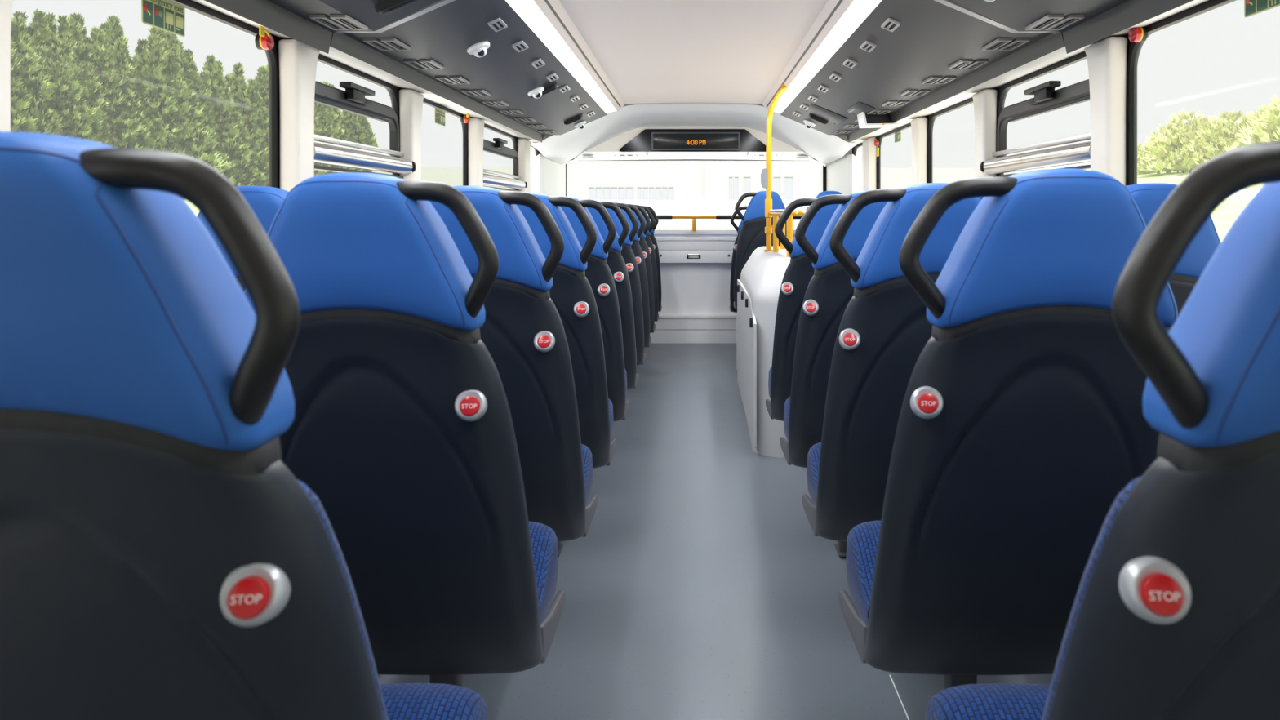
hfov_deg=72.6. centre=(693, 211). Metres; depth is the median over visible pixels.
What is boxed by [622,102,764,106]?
trim
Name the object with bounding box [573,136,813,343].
wall
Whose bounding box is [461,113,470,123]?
emergency release
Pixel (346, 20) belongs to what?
air vent
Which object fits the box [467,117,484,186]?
trim
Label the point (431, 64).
air vent
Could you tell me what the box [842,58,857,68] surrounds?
air vent
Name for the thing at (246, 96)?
conifer
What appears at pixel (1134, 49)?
window
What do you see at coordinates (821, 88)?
air vent
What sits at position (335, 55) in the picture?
trim
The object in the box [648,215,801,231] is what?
rail
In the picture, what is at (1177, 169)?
shrub
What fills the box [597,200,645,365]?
seat
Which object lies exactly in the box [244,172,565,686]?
seat
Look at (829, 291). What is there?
seat
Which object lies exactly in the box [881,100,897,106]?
air vent
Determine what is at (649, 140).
display
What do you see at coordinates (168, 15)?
exit sign
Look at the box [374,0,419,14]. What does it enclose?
handle
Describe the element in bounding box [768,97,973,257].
window
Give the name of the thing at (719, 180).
white hall
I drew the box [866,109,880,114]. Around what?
air vent
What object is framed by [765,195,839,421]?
seat
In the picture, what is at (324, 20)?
air vent
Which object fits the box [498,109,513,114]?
air vent
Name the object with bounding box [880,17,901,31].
air vent
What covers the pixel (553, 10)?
trim
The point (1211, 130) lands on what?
shrub
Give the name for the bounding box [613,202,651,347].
seat
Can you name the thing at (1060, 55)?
trim
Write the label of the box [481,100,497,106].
air vent
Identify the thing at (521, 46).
air vent
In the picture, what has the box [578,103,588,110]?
air vent
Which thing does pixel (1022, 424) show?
seat
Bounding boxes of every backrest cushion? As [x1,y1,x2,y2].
[297,480,388,719]
[1041,476,1141,719]
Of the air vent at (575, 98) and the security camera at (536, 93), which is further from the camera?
the air vent at (575, 98)
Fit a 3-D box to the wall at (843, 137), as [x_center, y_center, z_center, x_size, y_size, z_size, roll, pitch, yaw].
[1.425,0.140,3.450,0.090,2.300,10.300,0,0,0]
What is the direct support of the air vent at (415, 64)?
attached to the wall at (532, 149)
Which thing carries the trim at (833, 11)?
attached to the ceiling
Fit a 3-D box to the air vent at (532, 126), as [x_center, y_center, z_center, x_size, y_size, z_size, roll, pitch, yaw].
[-1.145,-0.609,6.175,0.050,0.010,0.185,0,0,0]
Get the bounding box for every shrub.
[1137,108,1237,173]
[1137,132,1181,171]
[1137,140,1153,173]
[1144,139,1195,173]
[1146,131,1216,173]
[1178,110,1279,169]
[1224,102,1274,151]
[1231,93,1279,148]
[1240,96,1279,144]
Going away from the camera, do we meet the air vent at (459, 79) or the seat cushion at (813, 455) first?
the seat cushion at (813, 455)
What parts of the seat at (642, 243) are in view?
grab handle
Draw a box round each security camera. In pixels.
[466,40,489,57]
[527,86,544,98]
[574,120,586,128]
[803,120,815,128]
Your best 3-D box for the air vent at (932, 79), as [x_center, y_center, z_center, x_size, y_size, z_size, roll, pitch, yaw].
[1.102,-0.609,4.025,0.050,0.010,0.185,0,0,0]
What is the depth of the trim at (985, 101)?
3.97 m
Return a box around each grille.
[492,22,502,28]
[884,22,895,28]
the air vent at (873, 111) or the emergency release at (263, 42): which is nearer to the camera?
the emergency release at (263, 42)
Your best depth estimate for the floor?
2.94 m
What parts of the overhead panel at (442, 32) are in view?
ceiling panel, ceiling panel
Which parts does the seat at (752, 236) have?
grab handle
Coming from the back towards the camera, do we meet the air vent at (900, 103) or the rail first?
the rail
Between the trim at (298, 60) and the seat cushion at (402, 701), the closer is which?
the seat cushion at (402, 701)
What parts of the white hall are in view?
pane, pane, pane, pane, pane, pane, pane, pane, pane, pane, pane, pane, pane, pane, pane, pane, pane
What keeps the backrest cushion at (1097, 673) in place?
on the seat at (1175, 615)
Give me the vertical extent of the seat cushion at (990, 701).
0.193 m
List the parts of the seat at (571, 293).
foot plate, grab handle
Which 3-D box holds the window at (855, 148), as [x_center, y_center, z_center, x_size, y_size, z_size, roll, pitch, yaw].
[1.400,-0.116,7.200,0.024,0.931,0.980,0,0,0]
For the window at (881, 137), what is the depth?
6.56 m
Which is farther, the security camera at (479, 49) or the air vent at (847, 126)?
the air vent at (847, 126)
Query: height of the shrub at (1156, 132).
2.089 m
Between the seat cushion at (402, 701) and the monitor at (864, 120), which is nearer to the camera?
the seat cushion at (402, 701)
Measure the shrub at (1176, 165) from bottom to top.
1.966 m
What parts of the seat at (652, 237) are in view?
grab handle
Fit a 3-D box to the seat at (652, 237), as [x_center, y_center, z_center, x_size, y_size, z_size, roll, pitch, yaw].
[-0.540,0.614,8.017,0.495,1.352,0.766,0,0,0]
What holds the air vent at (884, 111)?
attached to the wall at (843, 137)
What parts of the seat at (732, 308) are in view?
grab handle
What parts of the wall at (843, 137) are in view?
corner panel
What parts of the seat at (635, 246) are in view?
grab handle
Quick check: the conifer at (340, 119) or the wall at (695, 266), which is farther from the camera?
the conifer at (340, 119)
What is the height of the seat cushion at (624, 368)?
0.193 m
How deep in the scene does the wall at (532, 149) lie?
7.62 m
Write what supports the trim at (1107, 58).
attached to the wall at (843, 137)
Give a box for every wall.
[185,8,553,192]
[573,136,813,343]
[834,0,1237,191]
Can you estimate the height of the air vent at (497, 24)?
0.032 m
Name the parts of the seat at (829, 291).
grab handle, foot plate, leg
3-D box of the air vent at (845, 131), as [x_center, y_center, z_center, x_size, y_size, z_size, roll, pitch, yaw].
[1.165,-0.609,6.605,0.050,0.010,0.185,0,0,0]
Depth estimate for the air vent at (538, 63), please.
4.30 m
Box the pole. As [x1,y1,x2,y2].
[760,84,787,251]
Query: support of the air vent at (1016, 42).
attached to the wall at (843, 137)
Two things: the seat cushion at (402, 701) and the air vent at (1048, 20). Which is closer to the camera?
the seat cushion at (402, 701)
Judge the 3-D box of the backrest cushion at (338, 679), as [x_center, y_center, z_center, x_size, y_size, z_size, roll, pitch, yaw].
[-0.540,0.507,0.864,0.483,0.585,0.276,0,0,0]
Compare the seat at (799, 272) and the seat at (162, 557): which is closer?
the seat at (162, 557)
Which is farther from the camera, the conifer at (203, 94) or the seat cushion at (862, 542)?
the conifer at (203, 94)
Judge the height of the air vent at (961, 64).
0.010 m
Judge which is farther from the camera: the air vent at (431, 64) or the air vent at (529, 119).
the air vent at (529, 119)
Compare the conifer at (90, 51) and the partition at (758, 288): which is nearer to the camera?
the partition at (758, 288)
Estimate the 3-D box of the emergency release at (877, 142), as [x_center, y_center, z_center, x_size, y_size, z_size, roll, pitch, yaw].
[1.370,-0.476,6.500,0.040,0.126,0.052,0,0,0]
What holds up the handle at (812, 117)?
attached to the wall at (843, 137)
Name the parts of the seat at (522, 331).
grab handle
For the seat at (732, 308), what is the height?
1.352 m
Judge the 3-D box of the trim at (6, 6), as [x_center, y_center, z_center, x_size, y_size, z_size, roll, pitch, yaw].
[-1.315,-0.100,1.591,0.069,0.919,0.206,0,0,0]
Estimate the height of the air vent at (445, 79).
0.010 m
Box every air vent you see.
[309,14,348,30]
[329,14,368,30]
[363,38,394,50]
[380,38,411,50]
[403,59,429,69]
[418,59,444,69]
[435,75,457,84]
[448,75,470,84]
[460,89,479,96]
[473,89,491,96]
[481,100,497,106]
[487,17,507,31]
[493,100,508,106]
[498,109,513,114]
[509,109,523,114]
[511,40,528,52]
[513,117,526,121]
[523,117,536,121]
[526,124,537,128]
[530,58,545,68]
[535,124,546,128]
[537,129,547,133]
[546,72,559,81]
[546,129,555,133]
[559,84,570,93]
[569,95,579,102]
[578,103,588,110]
[586,111,595,116]
[792,111,800,116]
[800,103,808,110]
[808,95,817,102]
[817,84,829,93]
[828,73,841,81]
[833,129,844,133]
[841,129,852,133]
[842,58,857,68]
[843,124,854,128]
[852,124,858,128]
[859,40,876,52]
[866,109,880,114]
[876,109,891,114]
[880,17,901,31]
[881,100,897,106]
[893,100,909,106]
[899,89,918,96]
[911,89,930,96]
[921,75,942,84]
[934,75,956,84]
[947,59,973,69]
[962,59,988,69]
[981,38,1012,50]
[998,38,1030,50]
[1025,14,1063,30]
[1044,14,1084,30]
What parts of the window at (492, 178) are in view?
hopper frame, hopper sill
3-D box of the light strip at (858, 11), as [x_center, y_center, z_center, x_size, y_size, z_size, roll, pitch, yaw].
[0.648,-0.796,3.612,0.088,0.044,6.665,0,0,0]
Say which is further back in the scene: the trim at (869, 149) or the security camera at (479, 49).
the trim at (869, 149)
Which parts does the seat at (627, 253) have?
grab handle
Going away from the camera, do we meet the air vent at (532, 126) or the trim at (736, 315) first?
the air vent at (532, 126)
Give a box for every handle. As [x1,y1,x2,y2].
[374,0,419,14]
[530,84,558,98]
[564,114,582,124]
[808,113,828,124]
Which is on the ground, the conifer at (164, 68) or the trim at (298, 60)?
the conifer at (164, 68)
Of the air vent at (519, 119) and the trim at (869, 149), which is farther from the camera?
the trim at (869, 149)
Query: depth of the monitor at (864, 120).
5.42 m
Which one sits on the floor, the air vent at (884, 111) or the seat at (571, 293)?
the seat at (571, 293)
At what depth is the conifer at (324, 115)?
54.85 m
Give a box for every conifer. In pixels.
[10,17,73,137]
[11,8,102,142]
[26,12,111,146]
[56,12,150,149]
[98,14,182,153]
[131,26,231,173]
[147,31,237,184]
[200,53,265,186]
[224,61,268,186]
[253,59,330,176]
[314,80,355,173]
[323,81,364,171]
[342,110,377,172]
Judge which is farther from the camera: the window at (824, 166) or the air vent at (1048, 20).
the window at (824, 166)
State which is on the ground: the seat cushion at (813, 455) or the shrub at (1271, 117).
the shrub at (1271, 117)
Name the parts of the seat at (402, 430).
leg, grab handle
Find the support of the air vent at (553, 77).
attached to the wall at (532, 149)
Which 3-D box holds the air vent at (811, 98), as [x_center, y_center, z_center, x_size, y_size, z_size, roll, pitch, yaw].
[0.775,-0.735,5.648,0.052,0.032,0.135,0,0,0]
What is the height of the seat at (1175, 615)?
1.352 m
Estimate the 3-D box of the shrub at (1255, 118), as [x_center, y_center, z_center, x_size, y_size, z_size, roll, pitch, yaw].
[18.658,-2.552,26.152,4.271,3.166,4.295,0,0,-31]
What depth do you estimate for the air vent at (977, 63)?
3.58 m
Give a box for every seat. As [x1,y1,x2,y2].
[0,131,487,719]
[197,186,288,292]
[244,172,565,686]
[430,186,597,542]
[516,192,617,556]
[551,195,630,421]
[586,199,639,389]
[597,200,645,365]
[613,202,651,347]
[622,203,655,333]
[631,204,658,321]
[638,204,662,311]
[729,206,747,312]
[733,191,786,309]
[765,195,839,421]
[780,190,888,556]
[801,182,981,541]
[815,191,842,198]
[838,168,1177,689]
[925,140,1279,719]
[1124,182,1220,333]
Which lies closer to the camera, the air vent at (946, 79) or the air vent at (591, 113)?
the air vent at (946, 79)
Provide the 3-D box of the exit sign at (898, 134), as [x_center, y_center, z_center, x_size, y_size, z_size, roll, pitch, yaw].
[1.392,-0.516,5.930,0.002,0.083,0.180,0,0,0]
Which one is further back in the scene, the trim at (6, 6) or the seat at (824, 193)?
the seat at (824, 193)
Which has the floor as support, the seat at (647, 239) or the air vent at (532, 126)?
the seat at (647, 239)
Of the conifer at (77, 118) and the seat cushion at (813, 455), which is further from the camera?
the conifer at (77, 118)
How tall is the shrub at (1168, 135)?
2.770 m
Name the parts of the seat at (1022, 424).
grab handle, leg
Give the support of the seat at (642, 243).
on the floor
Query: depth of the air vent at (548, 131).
6.58 m
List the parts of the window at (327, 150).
hopper frame, hopper sill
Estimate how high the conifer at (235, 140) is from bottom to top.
7.398 m
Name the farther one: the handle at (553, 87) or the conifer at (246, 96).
the conifer at (246, 96)
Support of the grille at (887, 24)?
attached to the air vent at (890, 24)
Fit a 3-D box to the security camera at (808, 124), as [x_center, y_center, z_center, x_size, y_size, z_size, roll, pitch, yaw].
[0.892,-0.675,6.700,0.094,0.068,0.097,0,0,36]
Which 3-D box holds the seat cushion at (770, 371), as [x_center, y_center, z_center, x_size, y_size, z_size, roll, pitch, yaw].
[0.578,0.802,4.019,0.456,0.193,0.337,0,0,0]
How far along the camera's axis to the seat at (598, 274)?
3.55 m
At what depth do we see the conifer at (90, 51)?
34.94 m
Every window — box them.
[170,0,283,188]
[314,53,416,178]
[422,97,467,186]
[483,124,527,191]
[530,142,539,155]
[565,157,826,196]
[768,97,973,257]
[852,142,862,155]
[875,116,925,189]
[980,51,1090,176]
[1121,0,1236,186]
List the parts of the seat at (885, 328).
grab handle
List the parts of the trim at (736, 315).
step panel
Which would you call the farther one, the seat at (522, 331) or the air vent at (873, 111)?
the air vent at (873, 111)
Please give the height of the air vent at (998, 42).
0.010 m
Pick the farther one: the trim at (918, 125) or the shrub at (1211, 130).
the shrub at (1211, 130)
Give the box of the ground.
[184,147,1263,242]
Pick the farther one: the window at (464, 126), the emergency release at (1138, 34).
the window at (464, 126)
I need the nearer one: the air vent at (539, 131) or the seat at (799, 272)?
the seat at (799, 272)
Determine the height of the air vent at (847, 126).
0.010 m
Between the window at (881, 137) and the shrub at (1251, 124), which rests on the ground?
the shrub at (1251, 124)
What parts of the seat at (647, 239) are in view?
grab handle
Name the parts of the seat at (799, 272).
grab handle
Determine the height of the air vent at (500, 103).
0.010 m
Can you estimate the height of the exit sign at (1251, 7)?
0.083 m
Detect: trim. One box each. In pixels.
[0,0,12,131]
[191,0,539,143]
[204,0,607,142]
[277,39,319,191]
[398,88,423,181]
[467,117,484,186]
[516,138,530,192]
[530,102,857,166]
[532,154,567,196]
[533,0,625,111]
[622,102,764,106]
[735,315,737,368]
[762,0,853,110]
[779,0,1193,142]
[826,154,859,194]
[847,0,1208,144]
[862,137,876,191]
[910,117,928,185]
[972,88,997,177]
[1084,36,1128,186]
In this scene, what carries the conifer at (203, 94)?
on the ground
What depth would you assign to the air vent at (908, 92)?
4.44 m
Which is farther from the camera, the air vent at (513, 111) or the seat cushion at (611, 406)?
the air vent at (513, 111)
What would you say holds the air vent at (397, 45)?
attached to the wall at (532, 149)
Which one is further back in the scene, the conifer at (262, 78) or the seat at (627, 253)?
the conifer at (262, 78)
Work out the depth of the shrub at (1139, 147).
36.62 m
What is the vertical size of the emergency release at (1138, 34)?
0.049 m
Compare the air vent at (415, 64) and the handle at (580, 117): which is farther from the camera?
the handle at (580, 117)
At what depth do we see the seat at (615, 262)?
4.25 m
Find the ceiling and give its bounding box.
[559,0,827,104]
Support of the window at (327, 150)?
in the wall at (532, 149)
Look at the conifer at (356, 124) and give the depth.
59.98 m
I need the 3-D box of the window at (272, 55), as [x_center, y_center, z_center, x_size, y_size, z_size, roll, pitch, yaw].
[-1.360,-0.116,2.230,0.024,0.931,1.320,0,0,0]
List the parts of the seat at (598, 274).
grab handle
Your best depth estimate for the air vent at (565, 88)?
5.20 m
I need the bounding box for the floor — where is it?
[377,343,1053,719]
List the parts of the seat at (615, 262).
grab handle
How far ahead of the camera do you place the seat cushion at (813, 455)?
2.61 m
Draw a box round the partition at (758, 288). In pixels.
[737,246,790,457]
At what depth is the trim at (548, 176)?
7.75 m
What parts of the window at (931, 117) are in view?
post, post, guard rail, rail, post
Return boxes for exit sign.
[141,0,184,36]
[435,107,444,126]
[894,129,901,142]
[1244,0,1279,17]
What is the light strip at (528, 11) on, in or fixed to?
attached to the wall at (532, 149)
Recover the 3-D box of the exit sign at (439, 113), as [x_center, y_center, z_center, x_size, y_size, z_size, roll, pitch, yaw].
[-1.352,-0.504,4.638,0.002,0.083,0.185,0,0,0]
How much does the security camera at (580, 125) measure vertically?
0.067 m
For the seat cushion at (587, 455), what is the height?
0.193 m
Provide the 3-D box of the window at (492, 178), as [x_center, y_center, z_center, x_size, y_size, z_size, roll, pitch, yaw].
[-1.323,-0.116,5.970,0.098,0.931,1.480,0,0,0]
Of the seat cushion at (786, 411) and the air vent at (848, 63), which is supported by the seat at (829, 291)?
the seat cushion at (786, 411)
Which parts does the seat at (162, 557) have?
grab handle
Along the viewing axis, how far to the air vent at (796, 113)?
6.53 m
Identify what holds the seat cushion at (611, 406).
on the seat at (571, 293)
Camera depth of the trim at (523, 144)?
6.64 m
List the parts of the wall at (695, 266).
kick panel, door handle, header panel, panel, locker door, panel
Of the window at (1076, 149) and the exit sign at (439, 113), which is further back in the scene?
the exit sign at (439, 113)
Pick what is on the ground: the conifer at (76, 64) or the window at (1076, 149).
the conifer at (76, 64)
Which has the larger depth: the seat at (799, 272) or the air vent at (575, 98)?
the air vent at (575, 98)
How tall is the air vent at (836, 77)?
0.032 m
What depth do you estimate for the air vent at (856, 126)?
6.20 m
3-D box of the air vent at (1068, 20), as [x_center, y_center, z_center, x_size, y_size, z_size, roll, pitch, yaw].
[1.165,-0.595,2.735,0.050,0.010,0.185,0,0,0]
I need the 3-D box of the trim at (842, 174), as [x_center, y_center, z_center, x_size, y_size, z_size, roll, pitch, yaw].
[1.377,0.395,8.110,0.145,1.790,1.100,0,0,0]
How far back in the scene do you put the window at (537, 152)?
7.54 m
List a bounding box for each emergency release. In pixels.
[254,25,274,49]
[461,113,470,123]
[874,139,879,156]
[1128,26,1147,42]
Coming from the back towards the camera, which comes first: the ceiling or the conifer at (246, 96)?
the conifer at (246, 96)
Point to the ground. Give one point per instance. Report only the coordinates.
(1225, 215)
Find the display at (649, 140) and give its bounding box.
[619,128,765,151]
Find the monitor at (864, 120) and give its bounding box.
[848,107,899,128]
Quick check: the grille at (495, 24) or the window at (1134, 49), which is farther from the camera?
the grille at (495, 24)
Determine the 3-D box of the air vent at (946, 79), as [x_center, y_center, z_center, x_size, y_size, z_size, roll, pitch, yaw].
[1.165,-0.609,4.025,0.050,0.010,0.185,0,0,0]
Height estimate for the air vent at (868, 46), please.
0.032 m
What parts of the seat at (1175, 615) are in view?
grab handle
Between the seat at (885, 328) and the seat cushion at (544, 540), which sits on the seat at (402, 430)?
the seat cushion at (544, 540)
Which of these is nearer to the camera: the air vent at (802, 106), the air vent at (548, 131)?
the air vent at (802, 106)
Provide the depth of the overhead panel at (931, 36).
3.44 m
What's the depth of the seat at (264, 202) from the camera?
2.04 m
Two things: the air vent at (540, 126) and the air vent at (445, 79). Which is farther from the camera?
the air vent at (540, 126)
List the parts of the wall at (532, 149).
corner panel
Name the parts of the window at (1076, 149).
hopper sill, hopper frame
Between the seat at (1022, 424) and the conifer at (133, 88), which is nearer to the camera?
the seat at (1022, 424)
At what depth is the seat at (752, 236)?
7.00 m
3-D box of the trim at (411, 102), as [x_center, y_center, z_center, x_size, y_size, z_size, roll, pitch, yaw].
[-1.315,-0.100,4.056,0.069,0.919,0.196,0,0,0]
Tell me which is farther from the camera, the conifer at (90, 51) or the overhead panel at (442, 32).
the conifer at (90, 51)
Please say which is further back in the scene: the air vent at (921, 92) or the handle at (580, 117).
the handle at (580, 117)
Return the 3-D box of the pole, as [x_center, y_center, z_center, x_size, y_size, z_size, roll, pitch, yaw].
[0.525,-0.285,5.620,0.180,1.089,0.060,0,0,0]
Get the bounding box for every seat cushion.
[380,683,487,719]
[528,521,558,625]
[581,444,592,506]
[608,398,613,439]
[624,368,626,395]
[768,367,771,398]
[783,396,790,439]
[806,442,821,506]
[845,520,881,627]
[925,683,1050,719]
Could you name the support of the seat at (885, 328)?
on the floor
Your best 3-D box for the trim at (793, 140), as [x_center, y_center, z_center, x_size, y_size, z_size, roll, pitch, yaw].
[0.000,-0.654,7.720,2.659,0.427,1.540,0,0,0]
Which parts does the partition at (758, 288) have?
service door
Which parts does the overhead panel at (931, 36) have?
ceiling panel, ceiling panel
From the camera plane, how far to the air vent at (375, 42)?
3.15 m
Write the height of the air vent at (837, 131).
0.010 m
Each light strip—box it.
[506,0,617,114]
[773,0,881,114]
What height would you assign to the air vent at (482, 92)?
0.010 m
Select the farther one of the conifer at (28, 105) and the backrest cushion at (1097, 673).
the conifer at (28, 105)
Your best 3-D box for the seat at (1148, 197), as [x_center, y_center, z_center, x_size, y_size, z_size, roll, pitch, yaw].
[1.100,0.608,2.405,0.495,1.352,0.766,0,0,0]
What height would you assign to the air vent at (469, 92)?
0.010 m
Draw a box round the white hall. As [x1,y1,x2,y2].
[372,161,1014,199]

